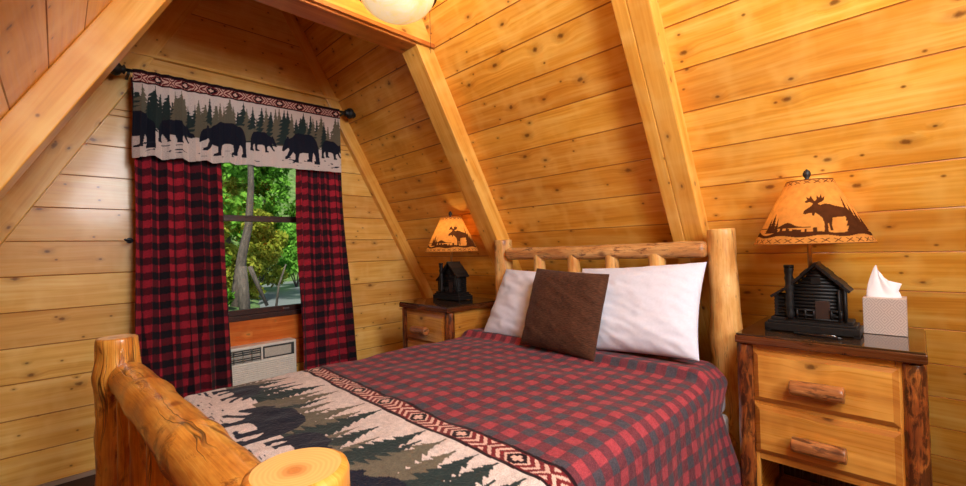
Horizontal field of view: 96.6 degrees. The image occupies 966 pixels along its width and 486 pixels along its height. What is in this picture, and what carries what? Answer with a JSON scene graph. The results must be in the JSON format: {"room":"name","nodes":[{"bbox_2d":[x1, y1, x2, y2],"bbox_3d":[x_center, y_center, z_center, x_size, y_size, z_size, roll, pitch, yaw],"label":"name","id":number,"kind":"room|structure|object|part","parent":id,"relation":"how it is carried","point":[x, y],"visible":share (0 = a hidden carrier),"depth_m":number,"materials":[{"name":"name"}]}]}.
{"room":"cabin bedroom","nodes":[
{"label":"cabin bedroom","id":0,"kind":"room"},
{"bbox_2d":[0,0,111,119],"bbox_3d":[-0.493,-0.552,0.362,1.980,3.451,5.177,-1,-1,-45],"label":"wall","id":1,"kind":"structure","parent":0,"point":[34,34],"depth_m":1.13,"materials":[{"name":"brown wood"}]},
{"bbox_2d":[55,474,95,485],"bbox_3d":[0.258,1.173,1.037,3.963,0.080,5.177,-1,-1,-45],"label":"floor","id":2,"kind":"structure","parent":0,"point":[89,480],"depth_m":2.17,"materials":[{"name":"carpet"}]},
{"bbox_2d":[91,228,742,485],"bbox_3d":[-0.063,0.557,1.613,2.026,1.186,1.426,-1,-1,-45],"label":"bed","id":3,"kind":"object","parent":2,"relation":"on","point":[146,433],"visible":0.52,"depth_m":1.25,"materials":[{"name":"orange wood"}]},
{"bbox_3d":[-1.183,0.741,1.403,0.134,0.869,0.134,-1,-1,-45],"label":"foot post","id":4,"kind":"part","parent":3,"relation":"part of","materials":[{"name":"orange wood"}]},
{"bbox_3d":[-0.709,0.417,0.982,1.216,0.121,0.118,-2,-1,43],"label":"footboard rail","id":5,"kind":"part","parent":3,"relation":"part of","materials":[{"name":"orange wood"}]},
{"bbox_3d":[-0.224,0.711,0.539,0.136,0.855,0.136,-1,-1,-45],"label":"foot post","id":6,"kind":"part","parent":3,"relation":"part of","materials":[{"name":"wood"}]},
{"bbox_2d":[184,328,741,485],"bbox_3d":[-0.047,0.789,1.610,1.615,0.612,1.446,-1,-1,-45],"label":"quilt","id":7,"kind":"object","parent":3,"relation":"on","point":[478,407],"visible":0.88,"depth_m":1.35,"materials":[{"name":"fabric"}]},
{"bbox_2d":[484,269,580,337],"bbox_3d":[0.276,0.342,2.332,0.261,0.381,0.600,-1,-1,-43],"label":"pillow","id":8,"kind":"object","parent":7,"relation":"on","point":[507,316],"visible":0.34,"depth_m":2.36,"materials":[{"name":"white fabric"}]},
{"bbox_2d":[521,268,608,360],"bbox_3d":[0.375,0.319,2.026,0.187,0.389,0.423,-1,-1,-41],"label":"cushion","id":9,"kind":"object","parent":7,"relation":"on","point":[564,313],"visible":1,"depth_m":1.95,"materials":[{"name":"brown fabric"}]},
{"bbox_2d":[582,262,706,360],"bbox_3d":[0.672,0.293,1.942,0.617,0.408,0.260,-2,-1,42],"label":"pillow","id":10,"kind":"object","parent":7,"relation":"on","point":[654,310],"visible":0.73,"depth_m":1.81,"materials":[{"name":"white fabric"}]},
{"bbox_3d":[0.148,0.569,2.729,0.152,1.181,0.135,-1,-1,-45],"label":"head post","id":11,"kind":"part","parent":3,"relation":"part of","materials":[{"name":"brown wood"}]},
{"bbox_3d":[0.558,0.048,2.251,0.084,0.083,1.150,-1,-1,-45],"label":"headboard rail","id":12,"kind":"part","parent":3,"relation":"part of","materials":[{"name":"brown wood"}]},
{"bbox_3d":[1.044,0.530,1.825,0.153,1.186,0.139,-1,-1,-45],"label":"head post","id":13,"kind":"part","parent":3,"relation":"part of","materials":[{"name":"brown wood"}]},
{"bbox_2d":[722,414,728,432],"bbox_3d":[-0.030,0.776,1.647,1.600,0.115,1.315,-1,-1,-45],"label":"box spring","id":14,"kind":"object","parent":3,"relation":"on","point":[725,417],"visible":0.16,"depth_m":1.72,"materials":[{"name":"fabric"}]},
{"bbox_3d":[0.376,0.832,1.184,1.815,0.114,0.113,-1,-1,-45],"label":"rail","id":15,"kind":"part","parent":3,"relation":"part of","materials":[{"name":"brown wood"}]},
{"bbox_2d":[399,297,495,347],"bbox_3d":[-0.220,0.775,2.833,0.515,0.788,0.505,-1,-1,-45],"label":"nightstand","id":16,"kind":"object","parent":2,"relation":"on","point":[428,320],"visible":0.38,"depth_m":2.68,"materials":[{"name":"brown wood"}]},
{"bbox_3d":[-0.500,0.800,2.866,0.062,0.753,0.062,-1,-1,-45],"label":"corner post","id":17,"kind":"part","parent":16,"relation":"part of","materials":[{"name":"brown wood"}]},
{"bbox_3d":[-0.255,0.723,2.802,0.312,0.173,0.385,-1,-1,-45],"label":"drawer","id":18,"kind":"part","parent":16,"relation":"part of","materials":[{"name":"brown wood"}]},
{"bbox_3d":[-0.397,0.544,2.678,0.051,0.051,0.145,-1,-1,-45],"label":"handle","id":19,"kind":"part","parent":16,"relation":"part of","materials":[{"name":"brown wood"}]},
{"bbox_3d":[-0.348,0.765,2.708,0.022,0.692,0.407,-1,-1,-45],"label":"frame","id":20,"kind":"part","parent":16,"relation":"part of","materials":[{"name":"brown wood"}]},
{"bbox_3d":[-0.261,0.531,2.805,0.312,0.181,0.385,-1,-1,-45],"label":"drawer","id":21,"kind":"part","parent":16,"relation":"part of","materials":[{"name":"brown wood"}]},
{"bbox_3d":[-0.215,0.384,2.850,0.467,0.006,0.492,-1,-1,-45],"label":"glass","id":22,"kind":"part","parent":16,"relation":"part of","materials":[{"name":"brown glass"}]},
{"bbox_3d":[-0.189,0.788,2.551,0.061,0.753,0.062,-1,-1,-45],"label":"corner post","id":23,"kind":"part","parent":16,"relation":"part of","materials":[{"name":"brown wood"}]},
{"bbox_2d":[425,211,477,300],"bbox_3d":[-0.210,0.082,2.913,0.360,0.597,0.360,-2,-1,7],"label":"table lamp","id":24,"kind":"object","parent":16,"relation":"on","point":[451,234],"visible":1,"depth_m":2.83,"materials":[{"name":"black plastic"}]},
{"bbox_3d":[-0.222,0.275,2.857,0.009,0.110,0.144,-1,-1,-45],"label":"porch rail","id":25,"kind":"part","parent":24,"relation":"part of","materials":[{"name":"black plastic"}]},
{"bbox_3d":[-0.212,0.293,2.859,0.007,0.062,0.042,-1,-1,-45],"label":"cabin door","id":26,"kind":"part","parent":24,"relation":"part of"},
{"bbox_3d":[-0.214,-0.057,2.915,0.360,0.231,0.360,-1,-1,-45],"label":"lampshade","id":27,"kind":"part","parent":24,"relation":"part of","materials":[{"name":"paper"}]},
{"bbox_3d":[-0.060,0.757,2.692,0.325,0.692,0.016,-1,-1,-45],"label":"panel","id":28,"kind":"part","parent":16,"relation":"part of","materials":[{"name":"brown wood"}]},
{"bbox_2d":[735,317,932,485],"bbox_3d":[1.273,0.718,1.571,0.515,0.788,0.505,-1,-1,-45],"label":"nightstand","id":29,"kind":"object","parent":2,"relation":"on","point":[814,411],"visible":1,"depth_m":1.41,"materials":[{"name":"brown wood"}]},
{"bbox_3d":[0.993,0.744,1.604,0.062,0.753,0.062,-1,-1,-45],"label":"corner post","id":30,"kind":"part","parent":29,"relation":"part of","materials":[{"name":"brown wood"}]},
{"bbox_3d":[1.136,0.712,1.730,0.325,0.692,0.016,-1,-1,-45],"label":"panel","id":31,"kind":"part","parent":29,"relation":"part of","materials":[{"name":"brown wood"}]},
{"bbox_3d":[1.264,0.740,1.874,0.062,0.753,0.062,-1,-1,-45],"label":"corner post","id":32,"kind":"part","parent":29,"relation":"part of","materials":[{"name":"brown wood"}]},
{"bbox_2d":[776,474,823,485],"bbox_3d":[1.300,1.003,1.586,0.390,0.018,0.395,-1,-1,-45],"label":"shelf","id":33,"kind":"object","parent":29,"relation":"attached to","point":[782,479],"depth_m":1.80,"materials":[{"name":"brown wood"}]},
{"bbox_2d":[754,169,876,338],"bbox_3d":[1.205,0.026,1.578,0.360,0.597,0.360,-1,-1,-6],"label":"table lamp","id":34,"kind":"object","parent":29,"relation":"on","point":[807,211],"visible":1,"depth_m":1.51,"materials":[{"name":"black plastic"}]},
{"bbox_3d":[1.200,0.025,1.582,0.031,0.200,0.032,-1,-1,-45],"label":"stem","id":35,"kind":"part","parent":34,"relation":"part of","materials":[{"name":"gold metal"}]},
{"bbox_3d":[1.201,-0.113,1.580,0.360,0.231,0.360,-1,-1,-45],"label":"lampshade","id":36,"kind":"part","parent":34,"relation":"part of","materials":[{"name":"paper"}]},
{"bbox_3d":[1.193,0.220,1.522,0.009,0.110,0.144,-1,-1,-45],"label":"porch rail","id":37,"kind":"part","parent":34,"relation":"part of","materials":[{"name":"black plastic"}]},
{"bbox_3d":[1.203,0.237,1.524,0.007,0.062,0.042,-1,-1,-45],"label":"cabin door","id":38,"kind":"part","parent":34,"relation":"part of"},
{"bbox_3d":[1.097,0.488,1.416,0.051,0.051,0.145,-1,-1,-45],"label":"handle","id":39,"kind":"part","parent":29,"relation":"part of","materials":[{"name":"brown wood"}]},
{"bbox_2d":[793,331,842,339],"bbox_3d":[1.154,0.319,1.486,0.011,0.013,0.141,-1,-1,-32],"label":"pen","id":40,"kind":"object","parent":29,"relation":"on","point":[794,332],"visible":1,"depth_m":1.48,"materials":[{"name":"plastic"}]},
{"bbox_3d":[1.102,0.680,1.414,0.050,0.051,0.145,-1,-1,-45],"label":"handle","id":41,"kind":"part","parent":29,"relation":"part of","materials":[{"name":"brown wood"}]},
{"bbox_3d":[1.439,0.704,1.732,0.010,0.692,0.400,-1,-1,-45],"label":"panel","id":42,"kind":"part","parent":29,"relation":"part of","materials":[{"name":"brown wood"}]},
{"bbox_3d":[1.232,0.474,1.543,0.312,0.181,0.385,-1,-1,-45],"label":"drawer","id":43,"kind":"part","parent":29,"relation":"part of","materials":[{"name":"brown wood"}]},
{"bbox_3d":[1.145,0.708,1.446,0.022,0.692,0.407,-1,-1,-45],"label":"frame","id":44,"kind":"part","parent":29,"relation":"part of","materials":[{"name":"brown wood"}]},
{"bbox_3d":[1.238,0.666,1.540,0.312,0.173,0.385,-1,-1,-45],"label":"drawer","id":45,"kind":"part","parent":29,"relation":"part of","materials":[{"name":"brown wood"}]},
{"bbox_3d":[1.278,0.327,1.588,0.467,0.006,0.492,-1,-1,-45],"label":"glass","id":46,"kind":"part","parent":29,"relation":"part of","materials":[{"name":"brown"}]},
{"bbox_2d":[862,265,907,336],"bbox_3d":[1.431,0.199,1.533,0.112,0.240,0.112,-1,-1,-45],"label":"tissue box","id":47,"kind":"object","parent":29,"relation":"on","point":[885,312],"visible":1,"depth_m":1.50,"materials":[{"name":"cardboard"}]},
{"bbox_3d":[1.304,0.731,1.290,0.061,0.753,0.062,-1,-1,-45],"label":"corner post","id":48,"kind":"part","parent":29,"relation":"part of","materials":[{"name":"brown wood"}]},
{"bbox_2d":[0,0,422,485],"bbox_3d":[-1.535,-0.467,2.823,3.803,3.342,0.071,-1,-1,-45],"label":"wall","id":49,"kind":"structure","parent":0,"point":[68,268],"depth_m":2.29,"materials":[{"name":"brown wood"}]},
{"bbox_2d":[36,469,95,485],"bbox_3d":[-1.489,1.192,2.800,3.663,0.022,0.014,-1,-1,-45],"label":"baseboard","id":50,"kind":"structure","parent":49,"relation":"attached to","point":[90,472],"depth_m":2.19,"materials":[{"name":"paint"}]},
{"bbox_2d":[0,0,201,245],"bbox_3d":[-2.188,-0.379,2.162,1.900,3.278,0.067,-1,-1,-45],"label":"ceiling beam","id":51,"kind":"structure","parent":49,"relation":"attached to","point":[25,193],"depth_m":2.23,"materials":[{"name":"brown wood"}]},
{"bbox_2d":[124,238,132,242],"bbox_3d":[-1.932,-0.015,2.346,0.033,0.031,0.112,-1,-1,-34],"label":"hook","id":52,"kind":"object","parent":49,"relation":"attached to","point":[128,240],"visible":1,"depth_m":2.38,"materials":[{"name":"black metal"}]},
{"bbox_2d":[111,63,355,118],"bbox_3d":[-1.492,-0.933,2.753,1.422,0.104,0.197,-1,-1,-45],"label":"curtain rod","id":53,"kind":"object","parent":49,"relation":"attached to","point":[349,113],"visible":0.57,"depth_m":2.29,"materials":[{"name":"black metal"}]},
{"bbox_2d":[131,77,232,397],"bbox_3d":[-1.683,0.105,2.433,0.483,1.985,0.100,-1,-1,-45],"label":"curtain","id":54,"kind":"object","parent":53,"relation":"hanging from","point":[182,329],"visible":0.69,"depth_m":2.44,"materials":[{"name":"fabric"}]},
{"bbox_2d":[132,68,340,171],"bbox_3d":[-1.434,-0.704,2.673,0.042,0.501,1.166,-2,-1,45],"label":"valance","id":55,"kind":"object","parent":53,"relation":"hanging from","point":[174,117],"visible":1,"depth_m":2.58,"materials":[{"name":"fabric"}]},
{"bbox_2d":[296,169,356,369],"bbox_3d":[-1.089,0.097,3.025,0.409,1.985,0.095,-1,-1,-45],"label":"curtain","id":56,"kind":"object","parent":53,"relation":"hanging from","point":[328,327],"visible":0.63,"depth_m":3.02,"materials":[{"name":"fabric"}]},
{"bbox_2d":[129,49,338,106],"bbox_3d":[-1.532,-1.008,2.813,1.220,0.132,0.061,-1,-1,-45],"label":"trim","id":57,"kind":"structure","parent":49,"relation":"attached to","point":[161,65],"depth_m":2.71,"materials":[{"name":"brown wood"}]},
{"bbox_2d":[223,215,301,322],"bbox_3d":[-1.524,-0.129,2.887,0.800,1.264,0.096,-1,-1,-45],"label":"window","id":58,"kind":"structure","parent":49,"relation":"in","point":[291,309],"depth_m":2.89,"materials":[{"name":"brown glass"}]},
{"bbox_3d":[-1.553,-0.429,2.911,0.700,0.562,0.025,-1,-1,-45],"label":"sash","id":59,"kind":"part","parent":58,"relation":"part of","materials":[{"name":"brown wood"}]},
{"bbox_3d":[-1.524,-0.129,2.887,0.800,1.264,0.096,-1,-1,-45],"label":"frame","id":60,"kind":"part","parent":58,"relation":"part of","materials":[{"name":"brown wood"}]},
{"bbox_2d":[231,337,296,385],"bbox_3d":[-1.494,0.866,2.764,0.552,0.422,0.117,-1,-1,-45],"label":"air conditioner","id":61,"kind":"object","parent":49,"relation":"attached to","point":[252,362],"visible":0.38,"depth_m":2.78,"materials":[{"name":"white plastic"}]},
{"bbox_2d":[231,347,260,364],"bbox_3d":[-1.519,0.710,2.670,0.266,0.084,0.010,-1,-1,-45],"label":"air vent","id":62,"kind":"object","parent":61,"relation":"attached to","point":[240,355],"depth_m":2.70,"materials":[{"name":"beige plastic"}]},
{"bbox_2d":[232,355,294,385],"bbox_3d":[-1.459,0.908,2.729,0.528,0.294,0.008,-1,-1,-45],"label":"grille","id":63,"kind":"object","parent":61,"relation":"attached to","point":[253,370],"depth_m":2.77,"materials":[{"name":"white plastic"}]},
{"bbox_3d":[-1.350,0.707,2.846,0.195,0.078,0.006,-1,-1,-45],"label":"control panel","id":64,"kind":"part","parent":61,"relation":"part of","materials":[{"name":"beige plastic"}]},
{"bbox_2d":[281,10,432,298],"bbox_3d":[-0.861,-0.401,3.476,1.885,3.270,0.067,-1,-1,-45],"label":"trim","id":65,"kind":"structure","parent":49,"relation":"attached to","point":[347,134],"depth_m":3.37,"materials":[{"name":"brown wood"}]},
{"bbox_2d":[325,0,431,42],"bbox_3d":[-0.737,-1.624,2.002,1.213,1.048,0.030,-1,-1,-45],"label":"wall header","id":66,"kind":"structure","parent":0,"point":[417,29],"depth_m":2.19,"materials":[{"name":"brown wood"}]},
{"bbox_2d":[0,0,172,199],"bbox_3d":[-1.502,-0.155,1.271,1.616,2.772,0.140,-1,-1,-45],"label":"ceiling beam","id":67,"kind":"structure","parent":66,"relation":"attached to","point":[42,112],"depth_m":1.37,"materials":[{"name":"brown wood"}]},
{"bbox_2d":[254,0,434,52],"bbox_3d":[-0.763,-1.141,2.042,1.055,0.140,0.140,-1,-1,-45],"label":"trim","id":68,"kind":"structure","parent":66,"relation":"attached to","point":[306,9],"depth_m":2.10,"materials":[{"name":"brown wood"}]},
{"bbox_2d":[402,43,521,270],"bbox_3d":[0.019,-0.175,2.779,1.621,2.775,0.140,-1,-1,-45],"label":"trim","id":69,"kind":"structure","parent":66,"relation":"attached to","point":[422,62],"depth_m":2.57,"materials":[{"name":"brown wood"}]},
{"bbox_2d":[296,0,965,485],"bbox_3d":[0.915,-0.571,1.758,1.980,3.451,5.177,-1,-1,-45],"label":"wall","id":70,"kind":"structure","parent":0,"point":[867,96],"depth_m":1.79,"materials":[{"name":"brown wood"}]},
{"bbox_2d":[611,0,711,362],"bbox_3d":[0.941,-0.081,1.971,1.449,2.493,0.140,-1,-1,-45],"label":"ceiling beam","id":71,"kind":"structure","parent":70,"relation":"attached to","point":[640,25],"depth_m":1.78,"materials":[{"name":"brown wood"}]},
{"bbox_3d":[0.609,-1.363,0.647,1.007,0.050,3.785,-1,-1,-45],"label":"ceiling","id":72,"kind":"structure","parent":0,"visible":0},
{"bbox_2d":[360,0,436,47],"bbox_3d":[-0.360,-1.067,1.798,0.336,0.457,0.336,-1,-1,-45],"label":"ceiling light","id":73,"kind":"object","parent":72,"relation":"hanging from","point":[396,12],"visible":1,"depth_m":1.77,"materials":[{"name":"white glass"}]},
{"bbox_3d":[-0.358,-0.986,1.797,0.316,0.098,0.316,-1,-1,-45],"label":"lamp shade","id":74,"kind":"part","parent":73,"relation":"part of","materials":[{"name":"white glass"}]},
{"label":"outside","id":75,"kind":"structure","parent":0,"visible":0},
{"bbox_2d":[258,281,300,307],"bbox_3d":[-3.320,1.440,15.803,14.500,0.001,11.200,-1,-1,-45],"label":"creek","id":76,"kind":"structure","parent":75,"point":[288,293],"depth_m":12.06,"materials":[{"name":"grey liquid"}]},
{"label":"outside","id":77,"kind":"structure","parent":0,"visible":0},
{"bbox_2d":[228,168,298,310],"bbox_3d":[-14.588,-2.990,21.786,38.000,11.199,44.700,-1,-1,-45],"label":"bank","id":78,"kind":"object","parent":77,"point":[292,174],"visible":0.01,"depth_m":33.60,"materials":[{"name":"green plant"}]},
{"bbox_2d":[225,254,234,304],"bbox_3d":[-5.245,0.774,8.028,1.057,1.362,0.913,-1,-1,-45],"label":"shrub","id":79,"kind":"object","parent":78,"relation":"on","point":[231,297],"visible":0.02,"depth_m":8.17,"materials":[{"name":"green plant"}]},
{"bbox_2d":[221,162,261,245],"bbox_3d":[-10.747,-2.517,17.628,3.599,8.693,3.268,-1,-1,-45],"label":"leafy tree","id":80,"kind":"object","parent":78,"relation":"on","point":[235,204],"visible":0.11,"depth_m":17.71,"materials":[{"name":"green plant"}]},
{"bbox_2d":[230,165,253,306],"bbox_3d":[-5.085,-2.089,8.265,4.134,7.495,3.982,-1,-1,-45],"label":"leaning tree","id":81,"kind":"object","parent":78,"relation":"on","point":[241,260],"visible":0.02,"depth_m":8.70,"materials":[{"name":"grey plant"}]},
{"bbox_2d":[237,266,250,309],"bbox_3d":[-4.318,0.969,7.794,0.213,1.107,0.199,-1,-1,-45],"label":"tree stump","id":82,"kind":"object","parent":78,"relation":"on","point":[242,274],"visible":0.6,"depth_m":7.72,"materials":[{"name":"grey wood"}]},
{"bbox_2d":[224,221,267,298],"bbox_3d":[-5.917,0.444,10.064,1.309,2.112,2.000,-2,-1,22],"label":"shrub","id":83,"kind":"object","parent":78,"relation":"on","point":[259,267],"visible":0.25,"depth_m":10.01,"materials":[{"name":"green plant"}]},
{"bbox_2d":[226,166,272,237],"bbox_3d":[-12.486,-2.693,21.879,3.240,8.429,3.804,-2,-1,35],"label":"leafy tree","id":84,"kind":"object","parent":78,"relation":"on","point":[261,186],"visible":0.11,"depth_m":22.03,"materials":[{"name":"green plant"}]},
{"bbox_2d":[247,266,268,305],"bbox_3d":[-4.352,0.836,8.330,0.368,0.806,0.092,-1,-1,-45],"label":"fallen branch","id":85,"kind":"object","parent":78,"relation":"on","point":[250,268],"visible":1,"depth_m":8.30,"materials":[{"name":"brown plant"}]},
{"bbox_2d":[237,208,288,287],"bbox_3d":[-6.908,0.255,12.986,2.045,2.621,1.548,-1,-1,-45],"label":"shrub","id":86,"kind":"object","parent":78,"relation":"on","point":[265,244],"visible":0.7,"depth_m":12.99,"materials":[{"name":"green plant"}]},
{"bbox_2d":[255,166,292,231],"bbox_3d":[-13.633,-3.166,26.862,4.575,8.671,3.915,-1,-1,-45],"label":"leafy tree","id":87,"kind":"object","parent":78,"relation":"on","point":[268,203],"visible":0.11,"depth_m":26.64,"materials":[{"name":"green plant"}]},
{"bbox_2d":[275,264,286,305],"bbox_3d":[-3.918,0.841,8.334,0.239,0.858,0.050,-1,-1,-45],"label":"stick","id":88,"kind":"object","parent":78,"relation":"on","point":[278,287],"visible":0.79,"depth_m":8.29,"materials":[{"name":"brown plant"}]},
{"bbox_2d":[273,224,298,286],"bbox_3d":[-6.469,0.379,14.893,1.486,2.400,1.963,-2,-1,36],"label":"shrub","id":89,"kind":"object","parent":78,"relation":"on","point":[291,259],"visible":0.41,"depth_m":14.35,"materials":[{"name":"green plant"}]},
{"bbox_3d":[-6.520,0.934,14.977,1.112,1.296,0.140,-1,-1,-45],"label":"stem","id":90,"kind":"part","parent":89,"relation":"part of","materials":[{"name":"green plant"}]},
{"bbox_2d":[280,215,295,266],"bbox_3d":[-7.814,-2.387,20.510,3.552,8.351,3.127,-1,-1,-45],"label":"leafy tree","id":91,"kind":"object","parent":78,"relation":"on","point":[282,255],"visible":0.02,"depth_m":19.68,"materials":[{"name":"green plant"}]},
{"bbox_2d":[283,199,295,216],"bbox_3d":[-9.263,-2.087,24.806,4.023,7.126,3.605,-1,-1,-33],"label":"leafy tree","id":92,"kind":"object","parent":78,"relation":"on","point":[291,213],"visible":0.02,"depth_m":24.41,"materials":[{"name":"green plant"}]}
]}

